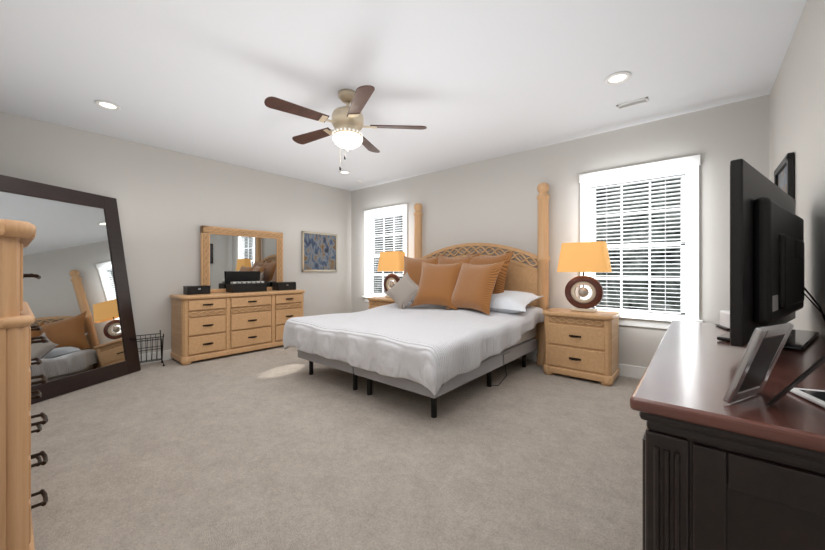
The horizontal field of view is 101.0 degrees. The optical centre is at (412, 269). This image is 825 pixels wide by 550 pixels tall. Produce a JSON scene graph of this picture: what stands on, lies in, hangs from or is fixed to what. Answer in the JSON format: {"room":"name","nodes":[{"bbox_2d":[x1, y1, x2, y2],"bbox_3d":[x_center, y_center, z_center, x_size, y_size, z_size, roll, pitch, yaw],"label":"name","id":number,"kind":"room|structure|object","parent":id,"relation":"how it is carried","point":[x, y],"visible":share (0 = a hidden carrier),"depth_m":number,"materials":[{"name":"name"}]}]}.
{"room":"bedroom","nodes":[
{"label":"bedroom","id":0,"kind":"room"},
{"bbox_2d":[0,112,350,353],"bbox_3d":[-2.831,-0.200,4.930,0.100,2.740,5.076,0,0,40],"label":"wall","id":1,"kind":"structure","parent":0,"point":[170,203],"depth_m":4.44,"materials":[{"name":"grey paint"}]},
{"bbox_2d":[139,349,172,364],"bbox_3d":[-2.782,1.105,4.897,0.016,0.130,4.830,0,0,40],"label":"baseboard","id":2,"kind":"structure","parent":1,"relation":"attached to","point":[166,353],"depth_m":4.32,"materials":[{"name":"white"}]},
{"bbox_2d":[302,231,336,271],"bbox_3d":[-1.678,-0.325,6.190,0.026,0.710,0.750,0,0,40],"label":"framed picture","id":3,"kind":"object","parent":1,"relation":"attached to","point":[319,252],"visible":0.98,"depth_m":6.17,"materials":[{"name":"beige"}]},
{"bbox_2d":[30,345,646,549],"bbox_3d":[-0.589,1.200,3.035,5.970,0.060,5.076,0,0,40],"label":"floor","id":4,"kind":"structure","parent":0,"point":[276,448],"depth_m":2.07,"materials":[{"name":"beige carpet"}]},
{"bbox_2d":[0,219,47,549],"bbox_3d":[-1.935,0.495,1.396,1.040,1.350,0.575,0,0,40],"label":"chest","id":5,"kind":"object","parent":4,"relation":"on","point":[17,318],"visible":1,"depth_m":1.24,"materials":[{"name":"brown wood"}]},
{"bbox_2d":[0,175,140,403],"bbox_3d":[-3.430,0.164,3.335,0.045,2.030,1.300,-9,-1,8],"label":"floor mirror","id":6,"kind":"object","parent":4,"relation":"on","point":[76,297],"visible":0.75,"depth_m":3.42,"materials":[{"name":"clear glass"}]},
{"bbox_2d":[130,330,164,365],"bbox_3d":[-3.207,0.965,4.098,0.343,0.409,0.397,0,0,-42],"label":"magazine rack","id":7,"kind":"object","parent":4,"relation":"on","point":[152,349],"visible":0.6,"depth_m":4.13,"materials":[{"name":"black metal"}]},
{"bbox_2d":[169,225,304,364],"bbox_3d":[-2.418,0.279,4.923,0.499,1.782,1.730,0,0,40],"label":"dresser","id":8,"kind":"object","parent":4,"relation":"on","point":[242,297],"visible":0.98,"depth_m":4.80,"materials":[{"name":"brown wood"}]},
{"bbox_2d":[200,225,283,293],"bbox_3d":[-2.516,-0.147,5.124,0.060,0.930,1.200,0,0,40],"label":"mirror","id":9,"kind":"object","parent":8,"relation":"on","point":[227,255],"depth_m":5.03,"materials":[{"name":"brown wood"}]},
{"bbox_2d":[367,251,404,308],"bbox_3d":[-0.376,0.434,5.650,0.710,1.472,0.457,0,0,40],"label":"nightstand","id":10,"kind":"object","parent":4,"relation":"on","point":[392,261],"visible":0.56,"depth_m":5.56,"materials":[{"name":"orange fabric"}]},
{"bbox_2d":[377,251,404,297],"bbox_3d":[-0.335,0.077,5.652,0.530,0.758,0.270,0,0,40],"label":"lamp","id":11,"kind":"object","parent":10,"relation":"on","point":[392,261],"depth_m":5.56,"materials":[{"name":"orange fabric"}]},
{"bbox_2d":[283,182,549,417],"bbox_3d":[0.110,0.045,4.000,2.185,2.250,2.429,0,0,40],"label":"bed","id":12,"kind":"object","parent":4,"relation":"on","point":[453,317],"visible":1,"depth_m":3.69,"materials":[{"name":"white fabric"}]},
{"bbox_2d":[283,299,545,395],"bbox_3d":[0.078,0.666,3.923,2.135,0.435,2.271,0,0,40],"label":"duvet","id":13,"kind":"object","parent":12,"relation":"on","point":[432,346],"depth_m":3.14,"materials":[{"name":"white fabric"}]},
{"bbox_2d":[542,241,620,385],"bbox_3d":[1.854,0.434,3.765,0.710,1.472,0.457,0,0,40],"label":"nightstand","id":14,"kind":"object","parent":4,"relation":"on","point":[581,340],"visible":1,"depth_m":3.64,"materials":[{"name":"brown wood"}]},
{"bbox_2d":[556,241,611,312],"bbox_3d":[1.895,0.077,3.768,0.530,0.758,0.270,0,0,40],"label":"lamp","id":15,"kind":"object","parent":14,"relation":"on","point":[583,257],"depth_m":3.70,"materials":[{"name":"orange fabric"}]},
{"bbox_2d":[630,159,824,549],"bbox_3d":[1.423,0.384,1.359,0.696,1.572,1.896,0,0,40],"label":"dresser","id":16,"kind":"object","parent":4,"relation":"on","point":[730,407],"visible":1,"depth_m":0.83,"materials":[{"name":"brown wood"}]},
{"bbox_2d":[716,159,824,350],"bbox_3d":[1.703,-0.042,1.557,1.240,0.720,0.353,0,0,-36],"label":"tv","id":17,"kind":"object","parent":16,"relation":"on","point":[767,288],"depth_m":1.31,"materials":[{"name":"black plastic"}]},
{"bbox_2d":[723,322,824,405],"bbox_3d":[0.854,0.223,0.807,0.176,0.187,0.181,0,0,40],"label":"photo frame","id":18,"kind":"object","parent":16,"relation":"on","point":[766,343],"depth_m":0.81,"materials":[{"name":"silver metal"}]},
{"bbox_2d":[0,0,806,190],"bbox_3d":[-0.589,-1.600,3.035,5.970,0.060,5.076,0,0,40],"label":"ceiling","id":19,"kind":"structure","parent":0,"point":[464,82],"depth_m":2.66,"materials":[{"name":"white paint"}]},
{"bbox_2d":[94,100,120,110],"bbox_3d":[-2.893,-1.562,3.230,0.190,0.009,0.190,0,0,40],"label":"recessed light","id":20,"kind":"object","parent":19,"relation":"in","point":[107,105],"visible":0.98,"depth_m":3.22,"materials":[{"name":"white plastic"}]},
{"bbox_2d":[339,171,350,173],"bbox_3d":[-1.085,-1.562,5.447,0.190,0.009,0.190,0,0,40],"label":"recessed light","id":21,"kind":"object","parent":19,"relation":"in","point":[344,172],"visible":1,"depth_m":5.46,"materials":[{"name":"white plastic"}]},
{"bbox_2d":[264,85,426,169],"bbox_3d":[-0.619,-1.224,3.028,1.332,0.689,1.339,0,0,40],"label":"ceiling fan","id":22,"kind":"object","parent":19,"relation":"hanging from","point":[347,121],"visible":1,"depth_m":2.92,"materials":[{"name":"brown wood"}]},
{"bbox_2d":[604,72,630,84],"bbox_3d":[1.673,-1.562,2.776,0.190,0.009,0.190,0,0,40],"label":"recessed light","id":23,"kind":"object","parent":19,"relation":"in","point":[617,78],"visible":1,"depth_m":2.78,"materials":[{"name":"white plastic"}]},
{"bbox_2d":[616,97,648,109],"bbox_3d":[2.064,-1.563,3.192,0.245,0.011,0.086,0,0,40],"label":"ceiling vent","id":24,"kind":"object","parent":19,"relation":"in","point":[633,103],"visible":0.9,"depth_m":3.19,"materials":[{"name":"white metal"}]},
{"bbox_2d":[351,94,769,367],"bbox_3d":[1.017,-0.200,4.936,5.770,2.740,0.100,0,0,40],"label":"wall","id":25,"kind":"structure","parent":0,"point":[493,200],"depth_m":4.12,"materials":[{"name":"grey paint"}]},
{"bbox_2d":[362,204,407,301],"bbox_3d":[-0.477,-0.260,6.165,1.140,1.740,0.180,0,0,40],"label":"window","id":26,"kind":"structure","parent":25,"relation":"in","point":[368,276],"depth_m":6.42,"materials":[{"name":"white wood"}]},
{"bbox_2d":[369,212,402,295],"bbox_3d":[-0.471,-0.270,6.173,0.860,1.486,0.054,0,0,40],"label":"window blind","id":27,"kind":"object","parent":26,"relation":"attached to","point":[384,216],"visible":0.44,"depth_m":6.19,"materials":[{"name":"grey plastic"}]},
{"bbox_2d":[519,351,645,378],"bbox_3d":[0.979,1.105,4.891,5.770,0.130,0.016,0,0,40],"label":"baseboard","id":28,"kind":"structure","parent":25,"relation":"attached to","point":[631,371],"depth_m":3.71,"materials":[{"name":"white"}]},
{"bbox_2d":[579,154,702,328],"bbox_3d":[2.425,-0.260,3.713,1.140,1.740,0.180,0,0,40],"label":"window","id":29,"kind":"structure","parent":25,"relation":"in","point":[690,304],"depth_m":3.52,"materials":[{"name":"white wood"}]},
{"bbox_2d":[591,170,684,316],"bbox_3d":[2.432,-0.270,3.720,0.860,1.486,0.054,0,0,40],"label":"window blind","id":30,"kind":"object","parent":29,"relation":"attached to","point":[640,179],"visible":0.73,"depth_m":3.67,"materials":[{"name":"grey plastic"}]},
{"bbox_2d":[770,0,824,337],"bbox_3d":[1.653,-0.200,1.141,0.100,2.740,5.076,0,0,40],"label":"wall","id":31,"kind":"structure","parent":0,"point":[797,110],"depth_m":1.97,"materials":[{"name":"grey paint"}]},
{"bbox_2d":[774,152,794,198],"bbox_3d":[2.653,-0.480,2.432,0.031,0.580,0.540,0,0,40],"label":"framed picture","id":32,"kind":"object","parent":31,"relation":"attached to","point":[784,176],"visible":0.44,"depth_m":2.24,"materials":[{"name":"black"}]},
{"label":"outside","id":33,"kind":"structure","parent":0,"visible":0},
{"bbox_2d":[374,216,402,292],"bbox_3d":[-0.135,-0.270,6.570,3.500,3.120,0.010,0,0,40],"label":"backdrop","id":34,"kind":"structure","parent":33,"point":[378,284],"depth_m":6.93,"materials":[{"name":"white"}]},
{"bbox_2d":[596,178,680,311],"bbox_3d":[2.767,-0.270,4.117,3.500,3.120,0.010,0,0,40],"label":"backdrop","id":35,"kind":"structure","parent":33,"point":[645,301],"depth_m":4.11,"materials":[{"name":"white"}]}
]}

